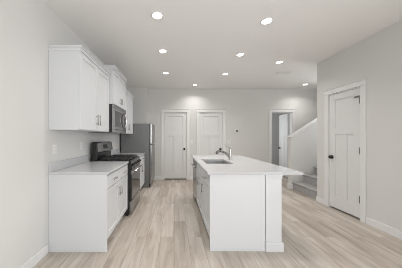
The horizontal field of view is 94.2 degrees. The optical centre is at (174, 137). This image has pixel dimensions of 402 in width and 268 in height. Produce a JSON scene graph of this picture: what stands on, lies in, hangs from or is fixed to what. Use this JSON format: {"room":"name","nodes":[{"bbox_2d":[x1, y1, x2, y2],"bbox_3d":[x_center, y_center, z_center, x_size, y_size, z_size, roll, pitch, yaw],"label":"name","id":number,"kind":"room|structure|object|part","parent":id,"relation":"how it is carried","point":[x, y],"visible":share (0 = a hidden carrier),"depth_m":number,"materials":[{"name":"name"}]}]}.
{"room":"kitchen","nodes":[
{"label":"kitchen","id":0,"kind":"room"},
{"bbox_2d":[0,0,120,267],"bbox_3d":[-1.500,-0.100,1.015,0.120,2.820,9.470,0,0,0],"label":"wall","id":1,"kind":"structure","parent":0,"point":[27,27],"depth_m":1.83,"materials":[{"name":"white paint"}]},
{"bbox_2d":[19,244,48,267],"bbox_3d":[-1.433,1.258,-0.750,0.015,0.105,5.700,0,0,0],"label":"baseboard","id":2,"kind":"structure","parent":1,"relation":"attached to","point":[44,251],"depth_m":1.91,"materials":[{"name":"white paint"}]},
{"bbox_2d":[52,144,56,153],"bbox_3d":[-1.436,0.140,2.220,0.008,0.116,0.072,0,0,0],"label":"outlet","id":3,"kind":"object","parent":1,"relation":"attached to","point":[54,146],"visible":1,"depth_m":2.21,"materials":[{"name":"white plastic"}]},
{"bbox_2d":[49,155,88,171],"bbox_3d":[-1.428,0.344,2.591,0.020,0.104,0.952,0,0,0],"label":"backsplash","id":4,"kind":"structure","parent":1,"relation":"attached to","point":[53,166],"depth_m":2.46,"materials":[{"name":"white stone"}]},
{"bbox_2d":[48,45,110,131],"bbox_3d":[-1.239,-0.573,2.583,0.398,0.965,0.961,0,0,0],"label":"upper cabinet","id":5,"kind":"object","parent":1,"relation":"attached to","point":[78,82],"visible":1,"depth_m":2.12,"materials":[{"name":"white paint"}]},
{"bbox_3d":[-1.241,-1.024,2.583,0.394,0.062,0.961,0,0,0],"label":"crown moulding","id":6,"kind":"part","parent":5,"relation":"part of","materials":[{"name":"white paint"}]},
{"bbox_3d":[-1.085,-0.541,2.355,0.019,0.895,0.464,0,0,0],"label":"door","id":7,"kind":"part","parent":5,"relation":"part of","materials":[{"name":"white paint"}]},
{"bbox_3d":[-1.085,-0.541,2.826,0.019,0.895,0.464,0,0,0],"label":"door","id":8,"kind":"part","parent":5,"relation":"part of","materials":[{"name":"white paint"}]},
{"bbox_2d":[103,65,126,109],"bbox_3d":[-1.205,-0.881,3.452,0.465,0.638,0.784,0,0,0],"label":"upper cabinet","id":9,"kind":"object","parent":1,"relation":"attached to","point":[117,80],"visible":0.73,"depth_m":3.26,"materials":[{"name":"white paint"}]},
{"bbox_2d":[90,104,126,132],"bbox_3d":[-1.187,-0.322,3.459,0.502,0.473,0.774,0,0,0],"label":"microwave","id":10,"kind":"object","parent":9,"relation":"attached to","point":[117,115],"visible":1,"depth_m":3.20,"materials":[{"name":"silver metal"}]},
{"bbox_3d":[-1.014,-0.317,3.384,0.035,0.353,0.624,0,0,0],"label":"door","id":11,"kind":"part","parent":10,"relation":"part of","materials":[{"name":"glass"}]},
{"bbox_3d":[-1.016,-0.111,3.459,0.033,0.052,0.774,0,0,0],"label":"rail","id":12,"kind":"part","parent":10,"relation":"part of","materials":[{"name":"metal"}]},
{"bbox_3d":[-1.208,-1.169,3.452,0.461,0.062,0.784,0,0,0],"label":"crown moulding","id":13,"kind":"part","parent":9,"relation":"part of","materials":[{"name":"white paint"}]},
{"bbox_3d":[-1.018,-0.850,3.268,0.019,0.568,0.376,0,0,0],"label":"door","id":14,"kind":"part","parent":9,"relation":"part of","materials":[{"name":"white paint"}]},
{"bbox_3d":[-1.018,-0.850,3.650,0.019,0.568,0.376,0,0,0],"label":"door","id":15,"kind":"part","parent":9,"relation":"part of","materials":[{"name":"white paint"}]},
{"bbox_2d":[111,149,119,154],"bbox_3d":[-1.428,0.344,4.337,0.020,0.104,0.947,0,0,0],"label":"backsplash","id":16,"kind":"structure","parent":1,"relation":"attached to","point":[115,151],"depth_m":4.46,"materials":[{"name":"white tile"}]},
{"bbox_2d":[110,89,133,133],"bbox_3d":[-1.239,-0.573,4.328,0.398,0.965,0.944,0,0,0],"label":"upper cabinet","id":17,"kind":"object","parent":1,"relation":"attached to","point":[129,97],"visible":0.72,"depth_m":4.44,"materials":[{"name":"white paint"}]},
{"bbox_3d":[-1.085,-0.541,4.104,0.019,0.895,0.456,0,0,0],"label":"door","id":18,"kind":"part","parent":17,"relation":"part of","materials":[{"name":"white paint"}]},
{"bbox_3d":[-1.241,-1.024,4.328,0.394,0.062,0.944,0,0,0],"label":"crown moulding","id":19,"kind":"part","parent":17,"relation":"part of","materials":[{"name":"white paint"}]},
{"bbox_3d":[-1.085,-0.541,4.566,0.019,0.895,0.456,0,0,0],"label":"door","id":20,"kind":"part","parent":17,"relation":"part of","materials":[{"name":"white paint"}]},
{"bbox_2d":[126,87,147,123],"bbox_3d":[-1.127,-0.100,5.655,0.625,2.820,0.190,0,0,0],"label":"wall","id":21,"kind":"structure","parent":0,"point":[140,100],"depth_m":5.56,"materials":[{"name":"white paint"}]},
{"bbox_2d":[33,176,401,267],"bbox_3d":[2.080,1.335,2.150,7.280,0.050,11.740,0,0,0],"label":"floor","id":22,"kind":"structure","parent":0,"point":[166,228],"depth_m":2.31,"materials":[{"name":"beige wood"}]},
{"bbox_2d":[49,164,127,251],"bbox_3d":[-1.087,0.869,2.587,0.702,0.882,0.956,0,0,0],"label":"base cabinet","id":23,"kind":"object","parent":22,"relation":"on","point":[84,210],"visible":0.97,"depth_m":2.12,"materials":[{"name":"white paint"}]},
{"bbox_3d":[-1.104,0.869,2.122,0.668,0.882,0.026,0,0,0],"label":"panel","id":24,"kind":"part","parent":23,"relation":"part of","materials":[{"name":"white paint"}]},
{"bbox_2d":[48,155,128,174],"bbox_3d":[-1.097,0.359,2.585,0.681,0.134,0.964,0,0,0],"label":"countertop","id":25,"kind":"structure","parent":23,"relation":"on","point":[81,165],"depth_m":2.36,"materials":[{"name":"white stone"}]},
{"bbox_3d":[-0.781,0.520,2.368,0.019,0.152,0.457,0,0,0],"label":"drawer","id":26,"kind":"part","parent":23,"relation":"part of","materials":[{"name":"white paint"}]},
{"bbox_3d":[-0.781,0.890,2.368,0.019,0.569,0.457,0,0,0],"label":"door","id":27,"kind":"part","parent":23,"relation":"part of","materials":[{"name":"white paint"}]},
{"bbox_3d":[-0.781,0.520,2.832,0.019,0.152,0.455,0,0,0],"label":"drawer","id":28,"kind":"part","parent":23,"relation":"part of","materials":[{"name":"white paint"}]},
{"bbox_3d":[-0.781,0.890,2.832,0.019,0.569,0.455,0,0,0],"label":"door","id":29,"kind":"part","parent":23,"relation":"part of","materials":[{"name":"white paint"}]},
{"bbox_2d":[92,141,142,215],"bbox_3d":[-1.008,0.692,3.459,0.715,1.236,0.776,0,0,0],"label":"range","id":30,"kind":"object","parent":22,"relation":"on","point":[101,151],"visible":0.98,"depth_m":3.23,"materials":[{"name":"black metal"}]},
{"bbox_2d":[98,156,138,161],"bbox_3d":[-1.008,0.397,3.459,0.565,0.017,0.776,0,0,0],"label":"cooktop","id":31,"kind":"object","parent":30,"relation":"in","point":[134,158],"depth_m":3.26,"materials":[{"name":"black metal"}]},
{"bbox_3d":[-0.729,0.796,3.459,0.033,0.523,0.772,0,0,0],"label":"oven door","id":32,"kind":"part","parent":30,"relation":"part of","materials":[{"name":"black glass"}]},
{"bbox_3d":[-0.728,1.160,3.459,0.035,0.190,0.772,0,0,0],"label":"storage drawer","id":33,"kind":"part","parent":30,"relation":"part of","materials":[{"name":"metal"}]},
{"bbox_3d":[-0.729,0.467,3.459,0.053,0.123,0.776,0,0,0],"label":"control panel","id":34,"kind":"part","parent":30,"relation":"part of","materials":[{"name":"metal"}]},
{"bbox_3d":[-0.710,0.578,3.459,0.004,0.085,0.772,0,0,0],"label":"door rail","id":35,"kind":"part","parent":30,"relation":"part of","materials":[{"name":"metal"}]},
{"bbox_2d":[121,123,154,186],"bbox_3d":[-0.963,0.463,5.188,0.854,1.695,0.705,0,0,0],"label":"refrigerator","id":36,"kind":"object","parent":22,"relation":"on","point":[142,139],"visible":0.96,"depth_m":4.83,"materials":[{"name":"grey metal"}]},
{"bbox_3d":[-0.619,0.702,5.188,0.067,1.033,0.705,0,0,0],"label":"fridge door","id":37,"kind":"part","parent":36,"relation":"part of","materials":[{"name":"metal"}]},
{"bbox_3d":[-0.619,-0.100,5.188,0.067,0.540,0.705,0,0,0],"label":"freezer door","id":38,"kind":"part","parent":36,"relation":"part of","materials":[{"name":"metal"}]},
{"bbox_2d":[140,155,144,188],"bbox_3d":[-1.087,0.869,4.327,0.702,0.882,0.947,0,0,0],"label":"base cabinet","id":39,"kind":"object","parent":22,"relation":"on","point":[142,158],"visible":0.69,"depth_m":4.35,"materials":[{"name":"white paint"}]},
{"bbox_2d":[111,149,144,156],"bbox_3d":[-1.097,0.359,4.330,0.681,0.134,0.959,0,0,0],"label":"countertop","id":40,"kind":"structure","parent":39,"relation":"on","point":[116,151],"depth_m":4.54,"materials":[{"name":"white stone"}]},
{"bbox_3d":[-0.781,0.890,4.562,0.019,0.569,0.464,0,0,0],"label":"door","id":41,"kind":"part","parent":39,"relation":"part of","materials":[{"name":"white paint"}]},
{"bbox_2d":[191,159,196,200],"bbox_3d":[0.689,0.873,3.735,0.663,0.875,0.602,0,0,0],"label":"dishwasher","id":42,"kind":"object","parent":22,"relation":"on","point":[194,165],"visible":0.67,"depth_m":3.57,"materials":[{"name":"metal"}]},
{"bbox_3d":[0.426,0.853,3.735,0.034,0.665,0.602,0,0,0],"label":"door","id":43,"kind":"part","parent":42,"relation":"part of","materials":[{"name":"metal"}]},
{"bbox_2d":[197,163,202,217],"bbox_3d":[0.698,0.869,3.042,0.644,0.882,0.775,0,0,0],"label":"base cabinet","id":44,"kind":"object","parent":22,"relation":"on","point":[199,169],"visible":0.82,"depth_m":2.98,"materials":[{"name":"white paint"}]},
{"bbox_3d":[0.421,0.890,3.236,0.019,0.569,0.380,0,0,0],"label":"door","id":45,"kind":"part","parent":44,"relation":"part of","materials":[{"name":"white paint"}]},
{"bbox_3d":[0.421,0.890,2.849,0.019,0.569,0.380,0,0,0],"label":"door","id":46,"kind":"part","parent":44,"relation":"part of","materials":[{"name":"white paint"}]},
{"bbox_2d":[201,170,209,237],"bbox_3d":[0.698,0.869,2.405,0.644,0.882,0.500,0,0,0],"label":"base cabinet","id":47,"kind":"object","parent":22,"relation":"on","point":[206,178],"visible":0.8,"depth_m":2.38,"materials":[{"name":"white paint"}]},
{"bbox_3d":[0.421,0.521,2.407,0.019,0.150,0.488,0,0,0],"label":"drawer","id":48,"kind":"part","parent":47,"relation":"part of","materials":[{"name":"white paint"}]},
{"bbox_3d":[0.421,0.890,2.407,0.019,0.569,0.488,0,0,0],"label":"door","id":49,"kind":"part","parent":47,"relation":"part of","materials":[{"name":"white paint"}]},
{"bbox_2d":[192,155,303,174],"bbox_3d":[0.927,0.411,3.099,1.095,0.030,1.982,0,0,0],"label":"countertop","id":50,"kind":"structure","parent":47,"relation":"on","point":[239,165],"depth_m":2.44,"materials":[{"name":"white stone"}]},
{"bbox_2d":[204,161,228,163],"bbox_3d":[0.693,0.522,3.090,0.429,0.188,0.620,0,0,0],"label":"sink","id":51,"kind":"object","parent":50,"relation":"in","point":[206,162],"visible":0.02,"depth_m":3.38,"materials":[{"name":"metal"}]},
{"bbox_2d":[216,145,231,159],"bbox_3d":[0.871,0.266,3.260,0.288,0.260,0.060,0,0,0],"label":"faucet","id":52,"kind":"object","parent":50,"relation":"on","point":[229,155],"visible":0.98,"depth_m":3.25,"materials":[{"name":"silver metal"}]},
{"bbox_2d":[193,175,265,250],"bbox_3d":[0.732,0.869,3.094,0.646,0.882,1.933,0,0,0],"label":"panel","id":53,"kind":"object","parent":22,"relation":"on","point":[237,202],"visible":0.69,"depth_m":2.13,"materials":[{"name":"white paint"}]},
{"bbox_2d":[265,175,283,251],"bbox_3d":[1.151,0.868,2.221,0.205,0.884,0.216,0,0,0],"label":"island column","id":54,"kind":"structure","parent":22,"relation":"on","point":[273,183],"depth_m":2.13,"materials":[{"name":"white paint"}]},
{"bbox_3d":[1.147,0.449,2.221,0.196,0.046,0.204,0,0,0],"label":"cap trim","id":55,"kind":"part","parent":54,"relation":"part of","materials":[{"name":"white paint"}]},
{"bbox_3d":[1.152,1.259,2.221,0.204,0.102,0.216,0,0,0],"label":"trim","id":56,"kind":"part","parent":54,"relation":"part of","materials":[{"name":"white paint"}]},
{"bbox_2d":[292,166,316,198],"bbox_3d":[4.073,0.542,4.238,2.166,1.536,0.904,0,0,0],"label":"staircase","id":57,"kind":"structure","parent":22,"relation":"on","point":[308,187],"depth_m":4.39,"materials":[{"name":"white wood"}]},
{"bbox_2d":[44,0,401,88],"bbox_3d":[2.080,-1.560,2.150,7.280,0.100,11.740,0,0,0],"label":"ceiling","id":58,"kind":"structure","parent":0,"point":[202,40],"depth_m":2.73,"materials":[{"name":"white paint"}]},
{"bbox_2d":[151,11,163,19],"bbox_3d":[-0.210,-1.506,2.290,0.160,0.008,0.160,0,0,0],"label":"recessed light","id":59,"kind":"object","parent":58,"relation":"in","point":[156,15],"visible":1,"depth_m":2.29,"materials":[{"name":"white plastic"}]},
{"bbox_2d":[158,49,166,52],"bbox_3d":[-0.200,-1.506,3.230,0.160,0.008,0.160,0,0,0],"label":"recessed light","id":60,"kind":"object","parent":58,"relation":"in","point":[159,50],"visible":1,"depth_m":3.23,"materials":[{"name":"white plastic"}]},
{"bbox_2d":[260,17,273,24],"bbox_3d":[1.200,-1.506,2.400,0.160,0.008,0.160,0,0,0],"label":"recessed light","id":61,"kind":"object","parent":58,"relation":"in","point":[268,20],"visible":1,"depth_m":2.40,"materials":[{"name":"white plastic"}]},
{"bbox_2d":[275,72,290,74],"bbox_3d":[2.550,-1.506,4.330,0.300,0.008,0.180,0,0,0],"label":"ceiling vent","id":62,"kind":"object","parent":58,"relation":"in","point":[278,73],"visible":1,"depth_m":4.35,"materials":[{"name":"white plastic"}]},
{"bbox_2d":[148,89,316,175],"bbox_3d":[2.080,-0.100,5.810,7.280,2.820,0.120,0,0,0],"label":"wall","id":63,"kind":"structure","parent":0,"point":[247,110],"depth_m":5.75,"materials":[{"name":"white paint"}]},
{"bbox_2d":[154,176,192,179],"bbox_3d":[2.393,1.258,5.742,6.415,0.105,0.015,0,0,0],"label":"baseboard","id":64,"kind":"structure","parent":63,"relation":"attached to","point":[156,177],"depth_m":5.74,"materials":[{"name":"white paint"}]},
{"bbox_2d":[165,113,185,178],"bbox_3d":[0.035,0.256,5.781,0.675,2.045,0.142,0,0,0],"label":"door","id":65,"kind":"structure","parent":63,"relation":"in","point":[175,123],"depth_m":5.76,"materials":[{"name":"white paint"}]},
{"bbox_2d":[161,109,189,179],"bbox_3d":[0.035,0.214,5.795,0.889,2.191,0.150,0,0,0],"label":"door frame","id":66,"kind":"structure","parent":63,"relation":"attached to","point":[163,111],"depth_m":5.73,"materials":[{"name":"white paint"}]},
{"bbox_2d":[200,113,221,154],"bbox_3d":[1.145,0.256,5.781,0.697,2.045,0.142,0,0,0],"label":"door","id":67,"kind":"structure","parent":63,"relation":"in","point":[210,123],"depth_m":5.78,"materials":[{"name":"white paint"}]},
{"bbox_2d":[197,109,225,154],"bbox_3d":[1.145,0.214,5.795,0.911,2.191,0.150,0,0,0],"label":"door frame","id":68,"kind":"structure","parent":63,"relation":"attached to","point":[223,111],"depth_m":5.73,"materials":[{"name":"white paint"}]},
{"bbox_2d":[269,109,294,163],"bbox_3d":[3.345,0.214,5.795,0.821,2.191,0.150,0,0,0],"label":"door frame","id":69,"kind":"structure","parent":63,"relation":"attached to","point":[291,112],"depth_m":5.73,"materials":[{"name":"white paint"}]},
{"bbox_2d":[278,113,288,177],"bbox_3d":[3.679,0.256,6.184,0.144,2.045,0.608,0,0,3],"label":"door","id":70,"kind":"structure","parent":63,"relation":"in","point":[283,119],"depth_m":6.16,"materials":[{"name":"white paint"}]},
{"bbox_2d":[272,113,286,165],"bbox_3d":[3.900,-0.100,7.960,3.400,2.820,0.120,0,0,0],"label":"wall","id":71,"kind":"structure","parent":0,"point":[275,116],"depth_m":7.90,"materials":[{"name":"white paint"}]},
{"bbox_2d":[288,122,316,183],"bbox_3d":[4.279,-0.100,4.755,2.642,2.820,0.110,0,0,0],"label":"wall","id":72,"kind":"structure","parent":0,"point":[302,147],"depth_m":4.70,"materials":[{"name":"white paint"}]},
{"bbox_2d":[287,183,292,188],"bbox_3d":[4.169,1.248,4.755,2.462,0.125,0.150,0,0,0],"label":"trim","id":73,"kind":"structure","parent":72,"relation":"attached to","point":[290,186],"depth_m":4.70,"materials":[{"name":"white paint"}]},
{"bbox_2d":[287,118,316,137],"bbox_3d":[4.106,-0.740,4.755,2.334,1.491,0.150,0,0,0],"label":"trim","id":74,"kind":"structure","parent":72,"relation":"attached to","point":[314,120],"depth_m":4.71,"materials":[{"name":"white paint"}]},
{"bbox_2d":[317,20,401,230],"bbox_3d":[2.980,-0.100,0.030,0.120,2.820,7.500,0,0,0],"label":"wall","id":75,"kind":"structure","parent":0,"point":[377,58],"depth_m":2.63,"materials":[{"name":"white paint"}]},
{"bbox_2d":[328,88,359,217],"bbox_3d":[2.945,0.245,3.191,0.142,2.065,0.581,0,0,0],"label":"door","id":76,"kind":"structure","parent":75,"relation":"in","point":[344,156],"depth_m":3.16,"materials":[{"name":"white paint"}]},
{"bbox_2d":[323,78,366,223],"bbox_3d":[2.965,0.204,3.197,0.150,2.211,0.781,0,0,0],"label":"door frame","id":77,"kind":"structure","parent":75,"relation":"attached to","point":[361,84],"depth_m":2.94,"materials":[{"name":"white paint"}]},
{"bbox_2d":[316,196,401,239],"bbox_3d":[2.973,1.258,0.098,0.135,0.105,7.395,0,0,0],"label":"baseboard","id":78,"kind":"structure","parent":75,"relation":"attached to","point":[394,232],"depth_m":2.59,"materials":[{"name":"white paint"}]}
]}

